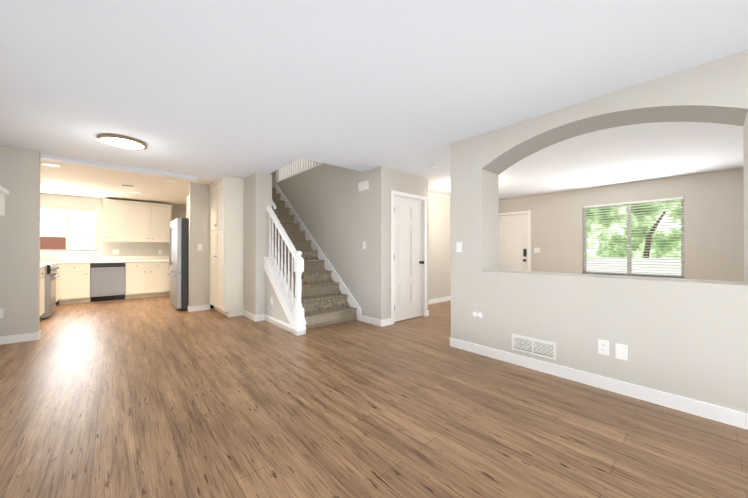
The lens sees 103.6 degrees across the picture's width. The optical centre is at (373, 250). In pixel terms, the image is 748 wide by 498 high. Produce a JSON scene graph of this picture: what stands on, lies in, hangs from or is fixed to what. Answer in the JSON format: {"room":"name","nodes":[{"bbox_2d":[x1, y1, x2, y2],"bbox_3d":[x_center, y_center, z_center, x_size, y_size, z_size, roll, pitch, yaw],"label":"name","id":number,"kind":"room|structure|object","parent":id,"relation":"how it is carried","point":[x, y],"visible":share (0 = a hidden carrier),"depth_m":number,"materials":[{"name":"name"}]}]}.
{"room":"empty living room","nodes":[
{"label":"empty living room","id":0,"kind":"room"},
{"bbox_2d":[0,145,40,335],"bbox_3d":[-1.591,-0.082,0.018,0.900,2.440,9.570,0,0,-41],"label":"wall","id":1,"kind":"structure","parent":0,"point":[20,249],"depth_m":3.71,"materials":[{"name":"paint"}]},
{"bbox_2d":[0,308,3,317],"bbox_3d":[-4.580,0.772,3.593,0.075,0.120,0.010,0,0,-41],"label":"outlet","id":2,"kind":"object","parent":1,"relation":"attached to","point":[1,312],"visible":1,"depth_m":3.61,"materials":[{"name":"white plastic"}]},
{"bbox_2d":[0,186,8,215],"bbox_3d":[-1.893,-0.337,1.140,0.208,0.190,2.380,0,0,-41],"label":"mantel shelf","id":3,"kind":"object","parent":1,"relation":"attached to","point":[3,191],"visible":1,"depth_m":2.03,"materials":[{"name":"paint"}]},
{"bbox_2d":[40,193,185,301],"bbox_3d":[-6.331,-0.052,7.540,3.520,2.440,0.120,0,0,-41],"label":"wall","id":4,"kind":"structure","parent":0,"point":[123,248],"depth_m":7.16,"materials":[{"name":"paint"}]},
{"bbox_2d":[40,207,97,251],"bbox_3d":[-7.098,-0.465,6.824,1.030,1.020,0.100,0,0,-41],"label":"window","id":5,"kind":"structure","parent":4,"relation":"in","point":[68,210],"depth_m":6.84,"materials":[{"name":"white plastic"}]},
{"bbox_2d":[103,199,130,241],"bbox_3d":[-6.308,-0.703,7.248,0.503,0.980,0.345,0,0,-41],"label":"upper cabinet","id":6,"kind":"object","parent":4,"relation":"attached to","point":[130,221],"depth_m":7.12,"materials":[{"name":"white wood"}]},
{"bbox_2d":[131,203,170,242],"bbox_3d":[-5.855,-0.701,7.648,0.946,0.980,0.345,0,0,-41],"label":"upper cabinet","id":7,"kind":"object","parent":4,"relation":"attached to","point":[150,222],"depth_m":7.55,"materials":[{"name":"white wood"}]},
{"bbox_2d":[189,172,271,314],"bbox_3d":[-3.698,-0.056,6.517,0.930,2.440,4.900,0,0,-41],"label":"wall","id":8,"kind":"structure","parent":0,"point":[257,193],"depth_m":5.12,"materials":[{"name":"paint"}]},
{"bbox_2d":[187,195,188,217],"bbox_3d":[-3.558,-0.937,6.351,0.694,0.520,0.940,0,0,-41],"label":"upper cabinet","id":9,"kind":"object","parent":8,"relation":"attached to","point":[188,195],"depth_m":6.35,"materials":[{"name":"white wood"}]},
{"bbox_2d":[188,304,209,311],"bbox_3d":[-3.354,1.111,5.673,0.361,0.100,0.014,0,0,-41],"label":"baseboard","id":10,"kind":"structure","parent":8,"relation":"attached to","point":[201,307],"depth_m":5.66,"materials":[{"name":"white wood"}]},
{"bbox_2d":[243,310,255,321],"bbox_3d":[-2.130,1.108,5.022,0.014,0.100,0.617,0,0,-41],"label":"baseboard","id":11,"kind":"structure","parent":8,"relation":"attached to","point":[247,314],"depth_m":4.99,"materials":[{"name":"white wood"}]},
{"bbox_2d":[264,184,360,328],"bbox_3d":[-1.752,-0.254,5.696,1.179,2.830,3.410,0,0,-41],"label":"trim","id":12,"kind":"structure","parent":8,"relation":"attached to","point":[283,298],"depth_m":4.99,"materials":[{"name":"white wood"}]},
{"bbox_2d":[265,271,304,325],"bbox_3d":[-1.388,0.648,4.512,0.120,1.015,1.160,0,0,-41],"label":"wall","id":13,"kind":"structure","parent":0,"point":[275,310],"depth_m":4.67,"materials":[{"name":"paint"}]},
{"bbox_2d":[264,314,292,332],"bbox_3d":[-1.434,1.106,4.461,0.014,0.100,1.174,0,0,-41],"label":"baseboard","id":14,"kind":"structure","parent":13,"relation":"attached to","point":[279,323],"depth_m":4.47,"materials":[{"name":"white wood"}]},
{"bbox_2d":[270,158,319,174],"bbox_3d":[-1.248,-2.857,6.172,2.630,2.560,5.120,0,0,-41],"label":"wall","id":15,"kind":"structure","parent":0,"point":[300,165],"depth_m":8.55,"materials":[{"name":"paint"}]},
{"bbox_2d":[271,163,375,317],"bbox_3d":[-1.274,-1.438,6.143,0.120,5.200,4.080,0,0,-41],"label":"wall","id":16,"kind":"structure","parent":0,"point":[334,208],"depth_m":5.22,"materials":[{"name":"paint"}]},
{"bbox_2d":[277,158,322,182],"bbox_3d":[-1.294,-2.152,6.168,0.080,0.930,3.380,0,0,-41],"label":"railing","id":17,"kind":"object","parent":16,"relation":"on","point":[286,172],"visible":0.15,"depth_m":6.72,"materials":[{"name":"white wood"}]},
{"bbox_2d":[358,181,368,191],"bbox_3d":[-0.174,-1.043,4.778,0.038,0.140,0.220,0,0,-41],"label":"door chime","id":18,"kind":"object","parent":16,"relation":"attached to","point":[363,185],"visible":1,"depth_m":4.74,"materials":[{"name":"white plastic"}]},
{"bbox_2d":[357,315,383,326],"bbox_3d":[-0.081,1.107,4.682,0.014,0.100,0.594,0,0,-41],"label":"baseboard","id":19,"kind":"structure","parent":16,"relation":"attached to","point":[370,320],"depth_m":4.61,"materials":[{"name":"white wood"}]},
{"bbox_2d":[0,295,747,497],"bbox_3d":[0.020,1.185,4.260,10.200,0.060,14.600,0,0,-41],"label":"floor","id":20,"kind":"structure","parent":0,"point":[156,397],"depth_m":1.97,"materials":[{"name":"brown wood"}]},
{"bbox_2d":[0,330,40,344],"bbox_3d":[-4.483,1.103,3.674,0.414,0.100,0.014,0,0,-41],"label":"baseboard","id":21,"kind":"structure","parent":20,"relation":"on","point":[16,338],"depth_m":3.70,"materials":[{"name":"white wood"}]},
{"bbox_2d":[40,268,44,315],"bbox_3d":[-5.530,0.718,4.462,0.640,0.876,0.742,0,0,-41],"label":"base cabinet","id":22,"kind":"object","parent":20,"relation":"on","point":[42,290],"depth_m":4.79,"materials":[{"name":"white wood"}]},
{"bbox_2d":[40,263,59,318],"bbox_3d":[-5.985,0.700,5.067,0.747,0.916,0.754,0,0,-41],"label":"range","id":23,"kind":"object","parent":20,"relation":"on","point":[50,288],"visible":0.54,"depth_m":5.08,"materials":[{"name":"metal"}]},
{"bbox_2d":[56,264,59,301],"bbox_3d":[-6.779,0.724,5.876,0.640,0.876,0.495,0,0,-41],"label":"base cabinet","id":24,"kind":"object","parent":20,"relation":"on","point":[57,278],"depth_m":6.08,"materials":[{"name":"white wood"}]},
{"bbox_2d":[40,262,60,263],"bbox_3d":[-6.596,0.265,5.679,0.651,0.039,0.956,0,0,-41],"label":"countertop","id":25,"kind":"structure","parent":24,"relation":"on","point":[40,262],"depth_m":6.01,"materials":[{"name":"white stone"}]},
{"bbox_2d":[60,256,168,263],"bbox_3d":[-6.118,0.221,7.207,3.391,0.139,0.651,0,0,-41],"label":"countertop","id":26,"kind":"structure","parent":24,"relation":"on","point":[79,260],"depth_m":7.19,"materials":[{"name":"white stone"}]},
{"bbox_2d":[59,263,90,303],"bbox_3d":[-6.742,0.727,6.664,0.486,0.876,0.635,0,0,-41],"label":"base cabinet","id":27,"kind":"object","parent":20,"relation":"on","point":[74,279],"depth_m":6.44,"materials":[{"name":"white wood"}]},
{"bbox_2d":[90,263,124,301],"bbox_3d":[-6.319,0.730,7.010,0.600,0.873,0.666,0,0,-41],"label":"dishwasher","id":28,"kind":"object","parent":20,"relation":"on","point":[107,281],"visible":0.96,"depth_m":6.79,"materials":[{"name":"grey metal"}]},
{"bbox_2d":[125,262,170,298],"bbox_3d":[-5.770,0.731,7.523,0.898,0.876,0.635,0,0,-41],"label":"base cabinet","id":29,"kind":"object","parent":20,"relation":"on","point":[146,279],"depth_m":7.28,"materials":[{"name":"white wood"}]},
{"bbox_2d":[167,218,213,310],"bbox_3d":[-3.723,0.273,6.194,0.952,1.780,0.950,0,0,-41],"label":"refrigerator","id":30,"kind":"object","parent":20,"relation":"on","point":[179,257],"visible":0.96,"depth_m":5.65,"materials":[{"name":"grey metal"}]},
{"bbox_2d":[209,176,243,316],"bbox_3d":[-2.731,-0.057,5.557,0.505,2.435,1.014,0,0,-41],"label":"pantry cabinet","id":31,"kind":"object","parent":20,"relation":"on","point":[226,288],"visible":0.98,"depth_m":5.19,"materials":[{"name":"white wood"}]},
{"bbox_2d":[272,187,356,328],"bbox_3d":[-1.756,-0.204,5.807,1.032,2.730,3.318,0,0,-41],"label":"carpeted stairs","id":32,"kind":"structure","parent":20,"relation":"on","point":[324,302],"depth_m":5.13,"materials":[{"name":"carpet"}]},
{"bbox_2d":[267,200,303,335],"bbox_3d":[-1.883,-0.416,5.110,0.236,3.148,2.815,0,0,-41],"label":"stair railing","id":33,"kind":"object","parent":32,"relation":"on","point":[298,319],"visible":1,"depth_m":4.35,"materials":[{"name":"white wood"}]},
{"bbox_2d":[0,0,747,205],"bbox_3d":[0.020,-1.435,4.271,10.200,0.300,14.600,0,0,-41],"label":"ceiling","id":34,"kind":"structure","parent":0,"point":[207,92],"depth_m":2.27,"materials":[{"name":"white paint"}]},
{"bbox_2d":[41,163,59,166],"bbox_3d":[-4.851,-1.280,4.422,0.194,0.008,0.194,0,0,-41],"label":"recessed light","id":35,"kind":"object","parent":34,"relation":"in","point":[49,164],"visible":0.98,"depth_m":4.41,"materials":[{"name":"white plastic"}]},
{"bbox_2d":[41,154,196,180],"bbox_3d":[-3.794,-1.259,4.562,1.810,0.050,0.150,0,0,-41],"label":"header beam","id":36,"kind":"structure","parent":34,"relation":"attached to","point":[106,165],"depth_m":4.41,"materials":[{"name":"white paint"}]},
{"bbox_2d":[97,133,146,149],"bbox_3d":[-2.955,-1.263,3.469,0.452,0.051,0.452,0,0,-41],"label":"flush-mount ceiling light","id":37,"kind":"object","parent":34,"relation":"attached to","point":[121,141],"visible":1,"depth_m":3.39,"materials":[{"name":"white glass"}]},
{"bbox_2d":[430,163,438,167],"bbox_3d":[0.908,-1.266,4.414,0.132,0.036,0.132,0,0,-41],"label":"smoke detector","id":38,"kind":"object","parent":34,"relation":"attached to","point":[434,165],"visible":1,"depth_m":4.38,"materials":[{"name":"white plastic"}]},
{"bbox_2d":[376,166,427,319],"bbox_3d":[0.499,-0.062,4.902,1.140,2.440,0.120,0,0,-41],"label":"wall","id":39,"kind":"structure","parent":0,"point":[388,180],"depth_m":4.56,"materials":[{"name":"paint"}]},
{"bbox_2d":[391,190,426,324],"bbox_3d":[0.557,0.108,4.941,0.880,2.100,0.136,0,0,-41],"label":"door frame","id":40,"kind":"structure","parent":39,"relation":"attached to","point":[424,218],"depth_m":5.12,"materials":[{"name":"white wood"}]},
{"bbox_2d":[394,196,423,321],"bbox_3d":[0.570,0.134,4.923,0.756,2.024,0.149,0,0,-41],"label":"closet door","id":41,"kind":"structure","parent":39,"relation":"in","point":[408,280],"depth_m":4.92,"materials":[{"name":"white wood"}]},
{"bbox_2d":[428,191,450,299],"bbox_3d":[1.579,-0.055,6.791,3.220,2.440,0.120,0,0,-41],"label":"wall","id":42,"kind":"structure","parent":0,"point":[439,205],"depth_m":6.61,"materials":[{"name":"paint"}]},
{"bbox_2d":[428,296,450,303],"bbox_3d":[1.668,1.115,6.775,3.100,0.100,0.014,0,0,-41],"label":"baseboard","id":43,"kind":"structure","parent":42,"relation":"attached to","point":[442,299],"depth_m":6.59,"materials":[{"name":"white wood"}]},
{"bbox_2d":[451,49,747,412],"bbox_3d":[2.987,-0.076,1.529,0.400,2.440,5.770,0,0,-41],"label":"wall","id":44,"kind":"structure","parent":0,"point":[685,338],"depth_m":2.42,"materials":[{"name":"paint"}]},
{"bbox_2d":[456,242,461,251],"bbox_3d":[1.000,-0.038,3.463,0.016,0.120,0.075,0,0,-41],"label":"light switch","id":45,"kind":"object","parent":44,"relation":"attached to","point":[458,246],"visible":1,"depth_m":3.46,"materials":[{"name":"white plastic"}]},
{"bbox_2d":[472,312,482,317],"bbox_3d":[1.152,0.721,3.287,0.016,0.068,0.124,0,0,-41],"label":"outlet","id":46,"kind":"object","parent":44,"relation":"attached to","point":[478,314],"visible":1,"depth_m":3.28,"materials":[{"name":"white plastic"}]},
{"bbox_2d":[512,334,555,359],"bbox_3d":[1.539,0.929,2.854,0.008,0.160,0.400,0,0,-41],"label":"air vent","id":47,"kind":"object","parent":44,"relation":"in","point":[536,347],"visible":1,"depth_m":2.84,"materials":[{"name":"white metal"}]},
{"bbox_2d":[450,337,747,429],"bbox_3d":[2.827,1.094,1.392,0.014,0.100,5.784,0,0,-41],"label":"baseboard","id":48,"kind":"structure","parent":44,"relation":"attached to","point":[739,419],"depth_m":2.35,"materials":[{"name":"white wood"}]},
{"bbox_2d":[598,339,608,355],"bbox_3d":[1.903,0.803,2.442,0.010,0.120,0.075,0,0,-41],"label":"outlet","id":49,"kind":"object","parent":44,"relation":"attached to","point":[603,346],"visible":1,"depth_m":2.44,"materials":[{"name":"white plastic"}]},
{"bbox_2d":[615,343,627,360],"bbox_3d":[1.980,0.812,2.357,0.007,0.120,0.075,0,0,-41],"label":"electrical outlet plate","id":50,"kind":"object","parent":44,"relation":"attached to","point":[621,351],"visible":1,"depth_m":2.35,"materials":[{"name":"white plastic"}]},
{"bbox_2d":[499,167,743,280],"bbox_3d":[4.924,-0.060,5.543,0.140,2.440,6.420,0,0,-41],"label":"wall","id":51,"kind":"structure","parent":0,"point":[714,225],"depth_m":5.05,"materials":[{"name":"paint"}]},
{"bbox_2d":[499,214,527,270],"bbox_3d":[3.335,0.143,7.268,0.115,2.024,0.902,0,0,-41],"label":"entry door","id":52,"kind":"structure","parent":51,"relation":"in","point":[513,242],"depth_m":7.19,"materials":[{"name":"white wood"}]},
{"bbox_2d":[499,210,530,270],"bbox_3d":[3.312,0.117,7.248,0.016,2.100,1.030,0,0,-41],"label":"door frame","id":53,"kind":"structure","parent":51,"relation":"attached to","point":[529,211],"depth_m":6.89,"materials":[{"name":"white wood"}]},
{"bbox_2d":[534,248,539,252],"bbox_3d":[3.743,-0.005,6.768,0.007,0.120,0.120,0,0,-41],"label":"light switch","id":54,"kind":"object","parent":51,"relation":"attached to","point":[536,250],"visible":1,"depth_m":6.76,"materials":[{"name":"white plastic"}]},
{"bbox_2d":[583,197,684,278],"bbox_3d":[4.841,-0.210,5.591,0.120,1.420,1.470,0,0,-41],"label":"window","id":55,"kind":"structure","parent":51,"relation":"in","point":[630,259],"depth_m":5.59,"materials":[{"name":"grey plastic"}]},
{"bbox_2d":[583,197,683,277],"bbox_3d":[4.830,-0.225,5.581,0.041,1.386,1.440,0,0,-41],"label":"window blinds","id":56,"kind":"object","parent":55,"relation":"attached to","point":[644,201],"visible":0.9,"depth_m":5.49,"materials":[{"name":"white plastic"}]},
{"label":"outside","id":57,"kind":"structure","parent":0,"visible":0},
{"bbox_2d":[40,236,65,249],"bbox_3d":[-8.070,0.116,7.023,1.030,0.900,0.050,0,0,-41],"label":"fence","id":58,"kind":"object","parent":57,"point":[55,243],"depth_m":7.20,"materials":[{"name":"brown wood"}]},
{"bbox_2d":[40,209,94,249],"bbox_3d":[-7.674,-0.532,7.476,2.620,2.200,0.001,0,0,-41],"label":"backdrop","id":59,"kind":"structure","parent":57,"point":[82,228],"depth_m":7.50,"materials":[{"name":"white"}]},
{"bbox_2d":[586,200,680,257],"bbox_3d":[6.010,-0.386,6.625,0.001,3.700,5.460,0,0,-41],"label":"foliage","id":60,"kind":"object","parent":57,"point":[615,250],"depth_m":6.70,"materials":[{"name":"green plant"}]},
{"bbox_2d":[587,257,680,274],"bbox_3d":[5.891,0.814,6.514,0.280,1.300,5.400,0,0,-41],"label":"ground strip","id":61,"kind":"object","parent":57,"point":[672,269],"visible":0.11,"depth_m":6.43,"materials":[{"name":"white"}]},
{"bbox_2d":[643,212,665,257],"bbox_3d":[5.997,0.263,6.411,0.140,2.217,0.537,0,0,-41],"label":"trunk","id":62,"kind":"object","parent":61,"relation":"on","point":[647,250],"visible":0.33,"depth_m":6.39,"materials":[{"name":"brown plant"}]}
]}

